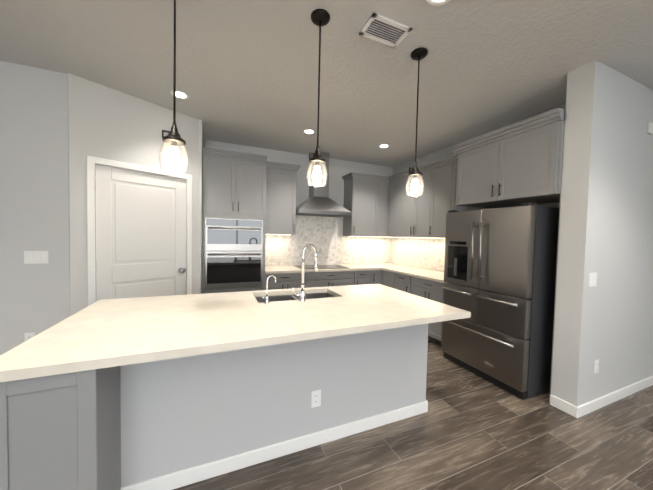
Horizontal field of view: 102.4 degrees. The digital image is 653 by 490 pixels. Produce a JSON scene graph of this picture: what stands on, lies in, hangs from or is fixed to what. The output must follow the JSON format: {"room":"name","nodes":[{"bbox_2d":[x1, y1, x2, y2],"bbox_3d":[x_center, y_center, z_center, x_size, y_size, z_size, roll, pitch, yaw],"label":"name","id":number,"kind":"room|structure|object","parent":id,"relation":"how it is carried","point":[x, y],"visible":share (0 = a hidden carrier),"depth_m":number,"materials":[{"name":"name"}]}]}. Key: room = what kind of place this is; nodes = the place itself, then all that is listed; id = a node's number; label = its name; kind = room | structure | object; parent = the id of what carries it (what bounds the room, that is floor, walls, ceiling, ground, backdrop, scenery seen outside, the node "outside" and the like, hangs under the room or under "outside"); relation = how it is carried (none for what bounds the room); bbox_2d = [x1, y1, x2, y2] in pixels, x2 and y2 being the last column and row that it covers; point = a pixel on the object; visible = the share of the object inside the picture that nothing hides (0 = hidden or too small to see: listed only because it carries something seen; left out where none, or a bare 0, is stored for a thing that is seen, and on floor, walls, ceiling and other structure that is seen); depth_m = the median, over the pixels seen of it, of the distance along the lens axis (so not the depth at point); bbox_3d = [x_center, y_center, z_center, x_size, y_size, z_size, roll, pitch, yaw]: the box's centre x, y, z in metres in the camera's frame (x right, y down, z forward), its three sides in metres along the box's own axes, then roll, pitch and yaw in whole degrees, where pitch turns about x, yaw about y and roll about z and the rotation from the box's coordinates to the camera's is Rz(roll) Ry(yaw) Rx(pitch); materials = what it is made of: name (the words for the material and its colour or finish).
{"room":"kitchen","nodes":[
{"label":"kitchen","id":0,"kind":"room"},
{"bbox_2d":[0,61,69,354],"bbox_3d":[-4.158,-0.149,1.782,3.870,2.870,0.120,0,2,-23],"label":"wall","id":1,"kind":"structure","parent":0,"point":[34,193],"depth_m":2.34,"materials":[{"name":"grey paint"}]},
{"bbox_2d":[24,332,34,341],"bbox_3d":[-2.680,0.851,2.369,0.070,0.115,0.007,0,2,-23],"label":"outlet","id":2,"kind":"object","parent":1,"relation":"attached to","point":[27,336],"visible":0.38,"depth_m":2.36,"materials":[{"name":"white plastic"}]},
{"bbox_2d":[24,251,47,263],"bbox_3d":[-2.615,0.112,2.364,0.162,0.115,0.008,0,2,-23],"label":"light switch","id":3,"kind":"object","parent":1,"relation":"attached to","point":[35,257],"visible":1,"depth_m":2.36,"materials":[{"name":"white plastic"}]},
{"bbox_2d":[68,73,198,315],"bbox_3d":[-2.043,-0.140,2.945,0.120,2.870,1.222,3,2,39],"label":"wall","id":4,"kind":"structure","parent":0,"point":[105,122],"depth_m":2.61,"materials":[{"name":"grey paint"}]},
{"bbox_2d":[86,156,191,306],"bbox_3d":[-2.046,0.218,2.948,0.138,2.155,0.980,3,2,39],"label":"door frame","id":5,"kind":"structure","parent":4,"relation":"attached to","point":[91,161],"depth_m":2.58,"materials":[{"name":"white wood"}]},
{"bbox_2d":[95,164,185,301],"bbox_3d":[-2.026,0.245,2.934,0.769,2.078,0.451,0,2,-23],"label":"pantry door","id":6,"kind":"structure","parent":4,"relation":"in","point":[140,234],"depth_m":2.86,"materials":[{"name":"white wood"}]},
{"bbox_2d":[198,120,204,293],"bbox_3d":[-1.804,-0.159,3.686,0.120,2.870,0.746,0,2,-23],"label":"wall","id":7,"kind":"structure","parent":0,"point":[201,145],"depth_m":3.35,"materials":[{"name":"grey paint"}]},
{"bbox_2d":[205,140,392,265],"bbox_3d":[-0.293,-0.162,4.794,3.762,2.870,0.160,0,2,-23],"label":"wall","id":8,"kind":"structure","parent":0,"point":[328,240],"depth_m":4.80,"materials":[{"name":"grey paint"}]},
{"bbox_2d":[266,164,297,234],"bbox_3d":[-0.796,-0.698,4.295,0.523,1.048,0.347,0,2,-23],"label":"upper cabinet","id":9,"kind":"object","parent":8,"relation":"attached to","point":[280,182],"depth_m":4.15,"materials":[{"name":"grey wood"}]},
{"bbox_2d":[296,151,350,216],"bbox_3d":[-0.089,-1.045,4.491,0.910,1.072,0.500,0,2,-23],"label":"range hood","id":10,"kind":"object","parent":8,"relation":"attached to","point":[318,202],"visible":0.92,"depth_m":4.44,"materials":[{"name":"silver metal"}]},
{"bbox_2d":[343,176,377,235],"bbox_3d":[0.663,-0.685,4.902,0.601,1.048,0.347,0,2,-23],"label":"upper cabinet","id":11,"kind":"object","parent":8,"relation":"attached to","point":[358,190],"depth_m":4.73,"materials":[{"name":"grey wood"}]},
{"bbox_2d":[374,176,385,235],"bbox_3d":[0.976,-0.682,5.002,0.282,1.048,0.404,0,2,-23],"label":"upper cabinet","id":12,"kind":"object","parent":8,"relation":"attached to","point":[380,192],"depth_m":4.85,"materials":[{"name":"grey wood"}]},
{"bbox_2d":[0,0,652,166],"bbox_3d":[0.807,-1.480,0.461,12.000,0.100,8.896,0,2,-23],"label":"ceiling","id":13,"kind":"structure","parent":0,"point":[246,72],"depth_m":2.12,"materials":[{"name":"grey paint"}]},
{"bbox_2d":[159,0,188,172],"bbox_3d":[-0.818,-0.951,1.414,0.140,1.090,0.140,0,2,-23],"label":"pendant light","id":14,"kind":"object","parent":13,"relation":"hanging from","point":[174,139],"visible":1,"depth_m":1.41,"materials":[{"name":"glass"}]},
{"bbox_2d":[170,90,188,98],"bbox_3d":[-1.516,-1.551,2.713,0.176,0.008,0.176,0,2,-23],"label":"recessed light","id":15,"kind":"object","parent":13,"relation":"in","point":[181,95],"visible":0.77,"depth_m":2.71,"materials":[{"name":"white"}]},
{"bbox_2d":[303,129,314,134],"bbox_3d":[-0.240,-1.552,3.602,0.176,0.008,0.176,0,2,-23],"label":"recessed light","id":16,"kind":"object","parent":13,"relation":"in","point":[308,131],"visible":0.98,"depth_m":3.59,"materials":[{"name":"white"}]},
{"bbox_2d":[307,9,329,185],"bbox_3d":[-0.052,-0.945,1.733,0.140,1.090,0.140,0,2,-23],"label":"pendant light","id":17,"kind":"object","parent":13,"relation":"hanging from","point":[320,17],"visible":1,"depth_m":1.73,"materials":[{"name":"glass"}]},
{"bbox_2d":[378,144,389,147],"bbox_3d":[0.897,-1.543,4.097,0.176,0.008,0.176,0,2,-23],"label":"recessed light","id":18,"kind":"object","parent":13,"relation":"in","point":[383,146],"visible":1,"depth_m":4.10,"materials":[{"name":"white"}]},
{"bbox_2d":[359,12,411,47],"bbox_3d":[0.406,-1.476,1.814,0.310,0.014,0.185,0,2,-23],"label":"ceiling vent","id":19,"kind":"object","parent":13,"relation":"in","point":[384,30],"visible":1,"depth_m":1.81,"materials":[{"name":"white metal"}]},
{"bbox_2d":[405,47,427,195],"bbox_3d":[0.705,-0.938,2.048,0.140,1.090,0.140,0,2,-23],"label":"pendant light","id":20,"kind":"object","parent":13,"relation":"hanging from","point":[419,54],"visible":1,"depth_m":2.04,"materials":[{"name":"glass"}]},
{"bbox_2d":[426,0,450,5],"bbox_3d":[0.668,-1.463,1.523,0.176,0.008,0.176,0,2,-23],"label":"recessed light","id":21,"kind":"object","parent":13,"relation":"in","point":[436,2],"visible":1,"depth_m":1.58,"materials":[{"name":"white"}]},
{"bbox_2d":[173,340,652,489],"bbox_3d":[0.741,1.468,0.559,12.000,0.060,8.896,0,2,-23],"label":"floor","id":22,"kind":"structure","parent":0,"point":[469,430],"depth_m":1.79,"materials":[{"name":"brown wood"}]},
{"bbox_2d":[0,320,448,489],"bbox_3d":[-0.372,0.928,1.962,2.415,0.875,1.137,0,2,-23],"label":"kitchen island","id":23,"kind":"object","parent":22,"relation":"on","point":[171,392],"depth_m":1.52,"materials":[{"name":"grey paint"}]},
{"bbox_2d":[0,284,470,383],"bbox_3d":[-0.347,0.471,1.954,2.520,0.040,1.175,0,2,-23],"label":"island countertop","id":24,"kind":"structure","parent":23,"relation":"on","point":[138,330],"depth_m":1.53,"materials":[{"name":"white stone"}]},
{"bbox_2d":[260,275,276,303],"bbox_3d":[-0.439,0.339,2.019,0.120,0.216,0.062,0,2,-23],"label":"faucet","id":25,"kind":"object","parent":24,"relation":"on","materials":[{"name":"silver metal"}]},
{"bbox_2d":[256,292,331,299],"bbox_3d":[-0.263,0.584,2.338,0.770,0.232,0.410,0,2,-23],"label":"sink","id":26,"kind":"object","parent":24,"relation":"in","point":[279,295],"depth_m":2.49,"materials":[{"name":"silver metal"}]},
{"bbox_2d":[292,244,319,299],"bbox_3d":[-0.170,0.219,2.132,0.244,0.459,0.113,0,2,-23],"label":"faucet","id":27,"kind":"object","parent":24,"relation":"on","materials":[{"name":"silver metal"}]},
{"bbox_2d":[202,147,266,293],"bbox_3d":[-1.379,-0.002,3.909,0.832,2.560,0.667,0,2,-23],"label":"tall cabinet","id":28,"kind":"object","parent":22,"relation":"on","point":[234,185],"visible":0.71,"depth_m":3.61,"materials":[{"name":"grey wood"}]},
{"bbox_2d":[205,217,262,288],"bbox_3d":[-1.365,0.107,3.873,0.764,0.961,0.637,0,2,-23],"label":"wall oven","id":29,"kind":"object","parent":28,"relation":"in","point":[233,253],"visible":1,"depth_m":3.62,"materials":[{"name":"silver metal"}]},
{"bbox_2d":[265,271,304,289],"bbox_3d":[-0.744,0.845,4.236,0.599,0.876,0.617,0,2,-23],"label":"base cabinet","id":30,"kind":"object","parent":22,"relation":"on","point":[283,281],"depth_m":3.94,"materials":[{"name":"grey wood"}]},
{"bbox_2d":[305,271,356,287],"bbox_3d":[-0.067,0.851,4.518,0.867,0.876,0.617,0,2,-23],"label":"base cabinet","id":31,"kind":"object","parent":22,"relation":"on","point":[320,278],"depth_m":4.22,"materials":[{"name":"grey wood"}]},
{"bbox_2d":[265,263,400,274],"bbox_3d":[0.216,0.396,4.597,2.641,0.040,0.633,0,2,-23],"label":"countertop","id":32,"kind":"structure","parent":31,"relation":"on","point":[352,267],"depth_m":4.30,"materials":[{"name":"white stone"}]},
{"bbox_2d":[295,265,348,268],"bbox_3d":[-0.088,0.370,4.458,0.830,0.008,0.490,0,2,-23],"label":"cooktop","id":33,"kind":"object","parent":32,"relation":"in","point":[322,266],"visible":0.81,"depth_m":4.41,"materials":[{"name":"black glass"}]},
{"bbox_2d":[353,271,368,284],"bbox_3d":[0.515,0.856,4.761,0.395,0.876,0.617,0,2,-23],"label":"base cabinet","id":34,"kind":"object","parent":22,"relation":"on","point":[362,276],"depth_m":4.45,"materials":[{"name":"grey wood"}]},
{"bbox_2d":[369,271,380,283],"bbox_3d":[0.731,0.859,4.820,0.309,0.876,0.674,0,2,-23],"label":"base cabinet","id":35,"kind":"object","parent":22,"relation":"on","point":[374,276],"depth_m":4.56,"materials":[{"name":"grey wood"}]},
{"bbox_2d":[381,271,396,288],"bbox_3d":[1.305,0.880,4.555,0.674,0.876,0.411,0,2,-23],"label":"base cabinet","id":36,"kind":"object","parent":22,"relation":"on","point":[388,278],"depth_m":4.43,"materials":[{"name":"grey wood"}]},
{"bbox_2d":[397,275,404,291],"bbox_3d":[1.464,0.894,4.246,0.617,0.876,0.520,0,2,-23],"label":"base cabinet","id":37,"kind":"object","parent":22,"relation":"on","point":[400,278],"depth_m":4.14,"materials":[{"name":"grey wood"}]},
{"bbox_2d":[405,275,443,345],"bbox_3d":[1.665,0.915,3.763,0.617,0.876,0.800,0,2,-23],"label":"base cabinet","id":38,"kind":"object","parent":22,"relation":"on","point":[425,283],"depth_m":3.58,"materials":[{"name":"grey wood"}]},
{"bbox_2d":[381,267,443,282],"bbox_3d":[1.538,0.445,4.033,0.633,0.039,1.432,0,2,-23],"label":"countertop","id":39,"kind":"structure","parent":38,"relation":"on","point":[418,273],"depth_m":4.02,"materials":[{"name":"white stone"}]},
{"bbox_2d":[441,202,558,399],"bbox_3d":[1.897,0.499,2.860,0.836,1.775,0.920,0,2,-23],"label":"refrigerator","id":40,"kind":"object","parent":22,"relation":"on","point":[499,273],"visible":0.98,"depth_m":2.48,"materials":[{"name":"grey metal"}]},
{"bbox_2d":[390,103,565,271],"bbox_3d":[2.001,-0.083,3.971,0.160,2.870,3.146,0,2,-23],"label":"wall","id":41,"kind":"structure","parent":0,"point":[426,253],"depth_m":4.49,"materials":[{"name":"grey paint"}]},
{"bbox_2d":[386,176,401,237],"bbox_3d":[1.364,-0.666,4.796,0.404,1.048,0.429,0,2,-23],"label":"upper cabinet","id":42,"kind":"object","parent":41,"relation":"attached to","point":[393,186],"depth_m":4.76,"materials":[{"name":"grey wood"}]},
{"bbox_2d":[402,168,425,237],"bbox_3d":[1.587,-0.646,4.335,0.347,1.048,0.821,0,2,-23],"label":"upper cabinet","id":43,"kind":"object","parent":41,"relation":"attached to","point":[413,205],"depth_m":4.27,"materials":[{"name":"grey wood"}]},
{"bbox_2d":[426,164,445,237],"bbox_3d":[1.795,-0.624,3.834,0.347,1.048,0.490,0,2,-23],"label":"upper cabinet","id":44,"kind":"object","parent":41,"relation":"attached to","point":[436,176],"depth_m":3.85,"materials":[{"name":"grey wood"}]},
{"bbox_2d":[446,160,489,212],"bbox_3d":[1.912,-0.613,3.553,0.347,1.048,0.345,0,2,-23],"label":"upper cabinet","id":45,"kind":"object","parent":41,"relation":"attached to","point":[449,163],"depth_m":3.60,"materials":[{"name":"grey wood"}]},
{"bbox_2d":[454,112,564,207],"bbox_3d":[2.065,-0.784,2.837,0.617,0.650,1.052,0,2,-23],"label":"upper cabinet","id":46,"kind":"object","parent":41,"relation":"attached to","point":[518,163],"depth_m":2.60,"materials":[{"name":"grey wood"}]},
{"bbox_2d":[551,60,652,406],"bbox_3d":[3.975,-0.006,2.994,4.180,2.870,0.180,0,2,-23],"label":"wall","id":47,"kind":"structure","parent":0,"point":[606,224],"depth_m":2.24,"materials":[{"name":"grey paint"}]},
{"bbox_2d":[588,273,596,286],"bbox_3d":[2.196,0.287,2.162,0.116,0.115,0.008,0,2,-23],"label":"light switch","id":48,"kind":"object","parent":47,"relation":"attached to","point":[592,279],"visible":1,"depth_m":2.15,"materials":[{"name":"white plastic"}]},
{"bbox_2d":[594,359,598,373],"bbox_3d":[2.305,1.037,2.240,0.070,0.115,0.007,0,2,-23],"label":"outlet","id":49,"kind":"object","parent":47,"relation":"attached to","point":[596,366],"visible":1,"depth_m":2.23,"materials":[{"name":"white plastic"}]},
{"bbox_2d":[550,376,652,417],"bbox_3d":[3.940,1.382,3.030,4.195,0.092,0.195,0,2,-23],"label":"baseboard","id":50,"kind":"structure","parent":47,"relation":"attached to","point":[589,406],"depth_m":2.29,"materials":[{"name":"white wood"}]},
{"bbox_2d":[647,122,652,133],"bbox_3d":[3.009,-1.085,2.436,0.070,0.100,0.021,0,2,-23],"label":"sensor","id":51,"kind":"object","parent":47,"relation":"attached to","point":[650,128],"visible":1,"depth_m":2.42,"materials":[{"name":"white plastic"}]}
]}

